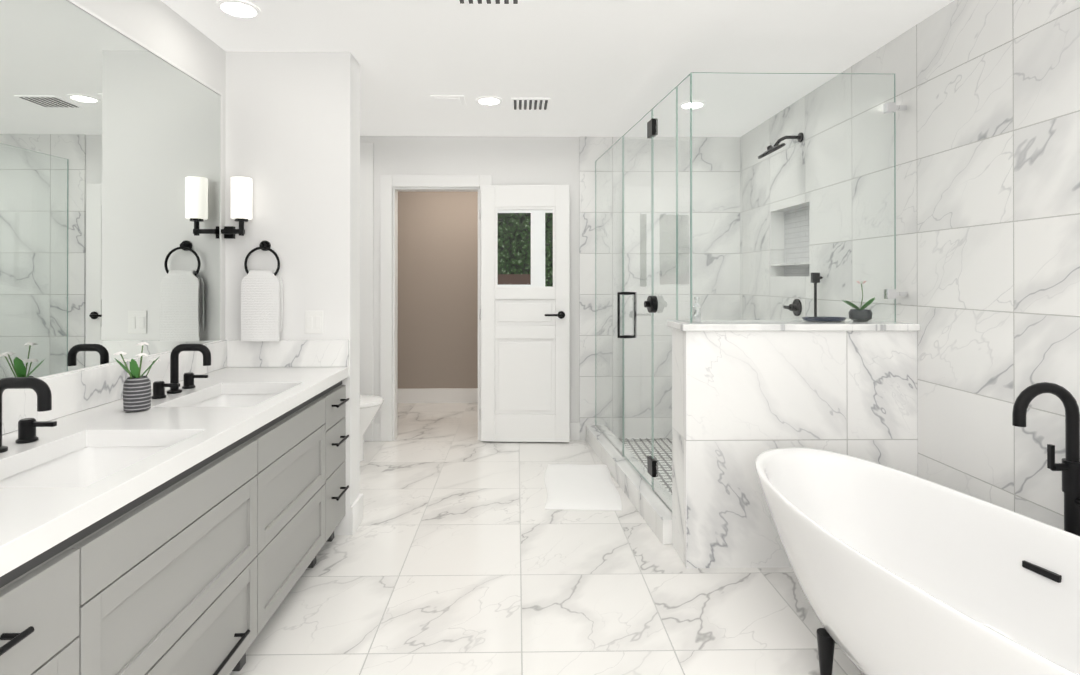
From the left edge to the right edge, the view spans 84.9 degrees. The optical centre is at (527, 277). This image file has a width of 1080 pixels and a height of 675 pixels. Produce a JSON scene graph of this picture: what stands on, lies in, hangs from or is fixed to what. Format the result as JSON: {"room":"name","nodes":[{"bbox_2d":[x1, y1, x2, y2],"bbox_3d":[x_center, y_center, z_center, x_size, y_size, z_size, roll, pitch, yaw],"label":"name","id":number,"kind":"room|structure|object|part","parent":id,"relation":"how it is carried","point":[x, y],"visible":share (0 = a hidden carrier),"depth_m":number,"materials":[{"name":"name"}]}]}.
{"room":"bathroom","nodes":[
{"label":"bathroom","id":0,"kind":"room"},
{"bbox_2d":[74,0,225,340],"bbox_3d":[-1.617,0.073,1.006,0.260,2.440,3.930,0,0,-1],"label":"wall","id":1,"kind":"structure","parent":0,"point":[160,27],"depth_m":2.54,"materials":[{"name":"white paint"}]},
{"bbox_2d":[0,0,222,378],"bbox_3d":[-1.489,-0.299,1.434,0.010,1.231,2.979,0,0,-1],"label":"mirror","id":2,"kind":"object","parent":1,"relation":"attached to","point":[110,189],"visible":0.96,"depth_m":2.06,"materials":[{"name":"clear mirror"}]},
{"bbox_2d":[2,340,348,434],"bbox_3d":[-1.187,0.377,1.637,0.620,0.134,2.680,0,0,-1],"label":"backsplash","id":3,"kind":"structure","parent":1,"relation":"attached to","point":[75,392],"depth_m":2.38,"materials":[{"name":"stone"}]},
{"bbox_2d":[225,51,359,534],"bbox_3d":[-1.339,0.080,3.066,0.886,2.440,0.180,0,0,-1],"label":"wall","id":4,"kind":"structure","parent":0,"point":[293,136],"depth_m":2.98,"materials":[{"name":"white paint"}]},
{"bbox_2d":[221,177,251,238],"bbox_3d":[-1.436,-0.341,2.914,0.159,0.292,0.122,0,0,-1],"label":"lamp","id":5,"kind":"object","parent":4,"relation":"attached to","point":[241,200],"visible":0.98,"depth_m":2.87,"materials":[{"name":"black"}]},
{"bbox_2d":[244,241,279,275],"bbox_3d":[-1.318,-0.081,2.952,0.177,0.208,0.046,0,0,-1],"label":"towel ring","id":6,"kind":"object","parent":4,"relation":"attached to","point":[265,245],"visible":0.85,"depth_m":2.93,"materials":[{"name":"black metal"}]},
{"bbox_2d":[241,270,282,340],"bbox_3d":[-1.318,0.140,2.934,0.185,0.350,0.059,0,0,-1],"label":"hanging towel","id":7,"kind":"object","parent":6,"relation":"hanging from","point":[261,305],"visible":1,"depth_m":2.91,"materials":[{"name":"white fabric"}]},
{"bbox_2d":[305,311,322,332],"bbox_3d":[-1.075,0.225,2.975,0.090,0.114,0.009,0,0,-1],"label":"switch plate","id":8,"kind":"object","parent":4,"relation":"attached to","point":[313,321],"visible":1,"depth_m":2.97,"materials":[{"name":"white plastic"}]},
{"bbox_2d":[350,494,362,525],"bbox_3d":[-1.319,1.231,3.146,0.874,0.140,0.048,0,0,-1],"label":"baseboard","id":9,"kind":"structure","parent":4,"relation":"attached to","point":[356,510],"depth_m":3.06,"materials":[{"name":"white paint"}]},
{"bbox_2d":[398,191,477,388],"bbox_3d":[-0.707,0.092,6.237,2.300,2.440,0.100,0,0,-1],"label":"wall","id":10,"kind":"structure","parent":0,"point":[437,289],"depth_m":6.16,"materials":[{"name":"beige paint"}]},
{"bbox_2d":[397,388,477,402],"bbox_3d":[-0.705,1.237,6.176,2.100,0.150,0.015,0,0,-1],"label":"baseboard","id":11,"kind":"structure","parent":10,"relation":"attached to","point":[448,395],"depth_m":6.16,"materials":[{"name":"white paint"}]},
{"bbox_2d":[229,403,862,674],"bbox_3d":[-0.009,1.349,2.629,3.770,0.100,7.330,0,0,-1],"label":"floor","id":12,"kind":"structure","parent":0,"point":[461,550],"depth_m":2.45,"materials":[{"name":"stone"}]},
{"bbox_2d":[0,375,348,674],"bbox_3d":[-1.175,0.896,1.634,0.642,0.799,2.680,0,0,-1],"label":"bathroom vanity","id":13,"kind":"object","parent":12,"relation":"on","point":[187,531],"depth_m":1.57,"materials":[{"name":"grey wood"}]},
{"bbox_2d":[0,367,347,566],"bbox_3d":[-1.186,0.470,1.636,0.618,0.050,2.678,0,0,-1],"label":"countertop","id":14,"kind":"structure","parent":13,"relation":"on","point":[32,515],"depth_m":1.72,"materials":[{"name":"white stone"}]},
{"bbox_2d":[0,377,56,452],"bbox_3d":[-1.298,0.349,1.503,0.165,0.189,0.247,0,0,-1],"label":"faucet","id":15,"kind":"object","parent":14,"relation":"on","point":[28,426],"visible":0.98,"depth_m":1.50,"materials":[{"name":"black metal"}]},
{"bbox_2d":[0,443,163,482],"bbox_3d":[-1.112,0.565,1.487,0.361,0.164,0.496,0,0,-1],"label":"sink","id":16,"kind":"object","parent":14,"relation":"in","point":[91,460],"depth_m":1.70,"materials":[{"name":"white ceramic"}]},
{"bbox_2d":[113,342,160,411],"bbox_3d":[-1.306,0.333,1.976,0.104,0.225,0.169,0,0,-1],"label":"potted plant","id":17,"kind":"object","parent":14,"relation":"on","point":[136,392],"visible":1,"depth_m":1.96,"materials":[{"name":"green"}]},
{"bbox_2d":[151,344,210,398],"bbox_3d":[-1.312,0.352,2.292,0.165,0.189,0.247,0,0,-1],"label":"faucet","id":18,"kind":"object","parent":14,"relation":"on","point":[173,385],"visible":1,"depth_m":2.28,"materials":[{"name":"black metal"}]},
{"bbox_2d":[196,391,275,402],"bbox_3d":[-1.126,0.568,2.277,0.361,0.164,0.496,0,0,-1],"label":"sink","id":19,"kind":"object","parent":14,"relation":"in","point":[225,396],"depth_m":2.52,"materials":[{"name":"white ceramic"}]},
{"bbox_2d":[360,395,383,461],"bbox_3d":[-1.412,0.895,4.212,0.770,0.818,0.420,0,0,-1],"label":"toilet","id":20,"kind":"object","parent":12,"relation":"on","point":[370,405],"visible":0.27,"depth_m":4.16,"materials":[{"name":"white ceramic"}]},
{"bbox_2d":[545,464,621,510],"bbox_3d":[0.332,1.288,3.700,0.454,0.027,0.800,0,0,3],"label":"bath mat","id":21,"kind":"object","parent":12,"relation":"on","point":[578,487],"visible":0.96,"depth_m":3.58,"materials":[{"name":"white fabric"}]},
{"bbox_2d":[586,425,671,544],"bbox_3d":[0.643,1.243,3.810,0.160,0.120,1.872,0,0,-6],"label":"shower curb","id":22,"kind":"object","parent":12,"relation":"on","point":[654,511],"depth_m":3.46,"materials":[{"name":"stone"}]},
{"bbox_2d":[595,72,907,511],"bbox_3d":[1.148,0.123,3.729,1.173,2.120,2.052,0,0,-1],"label":"glass wall","id":23,"kind":"structure","parent":22,"relation":"on","point":[652,216],"depth_m":3.24,"materials":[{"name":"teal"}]},
{"bbox_3d":[1.167,0.111,3.271,1.152,1.970,1.134,0,0,-1],"label":"glass partition hardware","id":24,"kind":"part","parent":23,"relation":"part of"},
{"bbox_2d":[618,438,671,494],"bbox_3d":[1.183,1.297,3.819,1.105,0.012,1.868,0,0,-1],"label":"mosaic shower floor","id":25,"kind":"structure","parent":12,"relation":"on","point":[659,452],"depth_m":4.36,"materials":[{"name":"grey tile"}]},
{"bbox_2d":[755,447,1079,674],"bbox_3d":[1.288,0.991,1.439,0.716,0.606,1.990,0,0,-14],"label":"tub","id":26,"kind":"object","parent":12,"relation":"on","point":[896,572],"visible":1,"depth_m":1.83,"materials":[{"name":"white ceramic"}]},
{"bbox_2d":[1012,382,1079,535],"bbox_3d":[1.644,0.813,1.816,0.232,0.967,0.167,0,0,-1],"label":"tub filler","id":27,"kind":"object","parent":12,"relation":"on","point":[1069,466],"visible":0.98,"depth_m":1.84,"materials":[{"name":"black metal"}]},
{"bbox_2d":[360,136,739,439],"bbox_3d":[-0.047,0.087,4.802,3.770,2.440,0.132,0,0,-1],"label":"wall","id":28,"kind":"structure","parent":0,"point":[512,160],"depth_m":4.75,"materials":[{"name":"white paint"}]},
{"bbox_2d":[360,143,373,440],"bbox_3d":[-1.296,0.116,4.717,0.130,2.380,0.020,0,0,-1],"label":"door frame","id":29,"kind":"structure","parent":28,"relation":"attached to","point":[366,248],"depth_m":4.71,"materials":[{"name":"white paint"}]},
{"bbox_2d":[380,175,491,440],"bbox_3d":[-0.732,0.243,4.787,0.890,2.128,0.138,0,0,-1],"label":"door frame","id":30,"kind":"structure","parent":28,"relation":"attached to","point":[389,306],"depth_m":4.72,"materials":[{"name":"white paint"}]},
{"bbox_2d":[480,185,569,441],"bbox_3d":[-0.026,0.284,4.646,0.715,2.024,0.117,0,0,3],"label":"door","id":31,"kind":"structure","parent":28,"relation":"in","point":[525,319],"depth_m":4.66,"materials":[{"name":"white paint"}]},
{"bbox_2d":[570,422,579,439],"bbox_3d":[0.067,1.236,4.738,0.705,0.140,0.015,0,0,-1],"label":"baseboard","id":32,"kind":"structure","parent":28,"relation":"attached to","point":[574,426],"depth_m":4.74,"materials":[{"name":"white paint"}]},
{"bbox_2d":[161,0,953,136],"bbox_3d":[-0.009,-1.191,2.638,3.770,0.100,7.330,0,0,-1],"label":"ceiling","id":33,"kind":"structure","parent":0,"point":[612,68],"depth_m":2.97,"materials":[{"name":"white paint"}]},
{"bbox_2d":[216,0,260,17],"bbox_3d":[-1.222,-1.136,2.502,0.174,0.010,0.174,0,0,-1],"label":"recessed light","id":34,"kind":"object","parent":33,"relation":"in","point":[240,8],"visible":1,"depth_m":2.50,"materials":[{"name":"white paint"}]},
{"bbox_2d":[430,95,465,105],"bbox_3d":[-0.504,-1.131,3.785,0.210,0.012,0.200,0,0,-1],"label":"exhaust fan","id":35,"kind":"object","parent":33,"relation":"attached to","point":[448,100],"visible":0.96,"depth_m":3.76,"materials":[{"name":"white paint"}]},
{"bbox_2d":[456,0,521,5],"bbox_3d":[-0.157,-1.137,2.340,0.270,0.009,0.250,0,0,-1],"label":"ceiling vent","id":36,"kind":"object","parent":33,"relation":"in","point":[490,2],"visible":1,"depth_m":2.44,"materials":[{"name":"white metal"}]},
{"bbox_2d":[476,96,502,104],"bbox_3d":[-0.244,-1.132,3.789,0.174,0.010,0.174,0,0,-1],"label":"recessed light","id":37,"kind":"object","parent":33,"relation":"in","point":[488,100],"visible":0.98,"depth_m":3.79,"materials":[{"name":"white paint"}]},
{"bbox_2d":[511,98,550,109],"bbox_3d":[0.020,-1.132,3.864,0.250,0.009,0.250,0,0,-1],"label":"ceiling vent","id":38,"kind":"object","parent":33,"relation":"in","point":[530,103],"visible":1,"depth_m":3.83,"materials":[{"name":"white metal"}]},
{"bbox_2d":[679,101,705,108],"bbox_3d":[1.084,-1.131,3.882,0.174,0.010,0.174,0,0,-1],"label":"recessed light","id":39,"kind":"object","parent":33,"relation":"in","point":[695,104],"depth_m":3.87,"materials":[{"name":"white paint"}]},
{"bbox_2d":[672,328,917,567],"bbox_3d":[1.230,0.769,2.768,1.046,1.060,0.240,0,0,-1],"label":"wall","id":40,"kind":"structure","parent":0,"point":[742,401],"depth_m":2.65,"materials":[{"name":"stone"}]},
{"bbox_2d":[667,320,919,330],"bbox_3d":[1.220,0.224,2.769,1.066,0.030,0.280,0,0,-1],"label":"ledge","id":41,"kind":"object","parent":40,"relation":"on","point":[770,325],"depth_m":2.63,"materials":[{"name":"stone"}]},
{"bbox_2d":[692,297,700,321],"bbox_3d":[0.803,0.151,2.797,0.040,0.115,0.040,0,0,-1],"label":"bottle","id":42,"kind":"object","parent":41,"relation":"on","point":[696,316],"depth_m":2.78,"materials":[{"name":"white"}]},
{"bbox_2d":[802,317,846,321],"bbox_3d":[1.413,0.200,2.813,0.210,0.018,0.116,0,0,-1],"label":"tray","id":43,"kind":"object","parent":41,"relation":"on","point":[820,319],"depth_m":2.77,"materials":[{"name":"black"}]},
{"bbox_2d":[842,281,874,321],"bbox_3d":[1.582,0.113,2.818,0.184,0.192,0.136,0,0,-1],"label":"plant pot","id":44,"kind":"object","parent":41,"relation":"on","point":[855,313],"depth_m":2.79,"materials":[{"name":"grey ceramic"}]},
{"bbox_2d":[740,0,1079,529],"bbox_3d":[1.838,0.076,1.940,0.140,2.440,5.680,0,0,-1],"label":"wall","id":45,"kind":"structure","parent":0,"point":[987,92],"depth_m":2.40,"materials":[{"name":"stone"}]},
{"bbox_2d":[758,133,802,158],"bbox_3d":[1.601,-0.835,3.740,0.270,0.165,0.180,0,0,-1],"label":"shower head","id":46,"kind":"object","parent":45,"relation":"attached to","point":[777,145],"depth_m":3.73},
{"bbox_2d":[771,262,808,265],"bbox_3d":[1.784,-0.089,3.921,0.096,0.015,0.556,0,0,-1],"label":"niche shelf","id":47,"kind":"object","parent":45,"relation":"attached to","point":[791,264],"depth_m":3.91,"materials":[{"name":"stone"}]},
{"bbox_2d":[783,299,801,315],"bbox_3d":[1.704,0.193,3.796,0.061,0.110,0.125,0,0,-1],"label":"shower valve","id":48,"kind":"object","parent":45,"relation":"attached to","point":[798,305],"depth_m":3.77,"materials":[{"name":"black metal"}]},
{"bbox_2d":[811,273,822,316],"bbox_3d":[1.711,0.162,3.488,0.059,0.380,0.030,0,0,-1],"label":"shower rail","id":49,"kind":"object","parent":45,"relation":"attached to","point":[816,280],"depth_m":3.48,"materials":[{"name":"black metal"}]}
]}

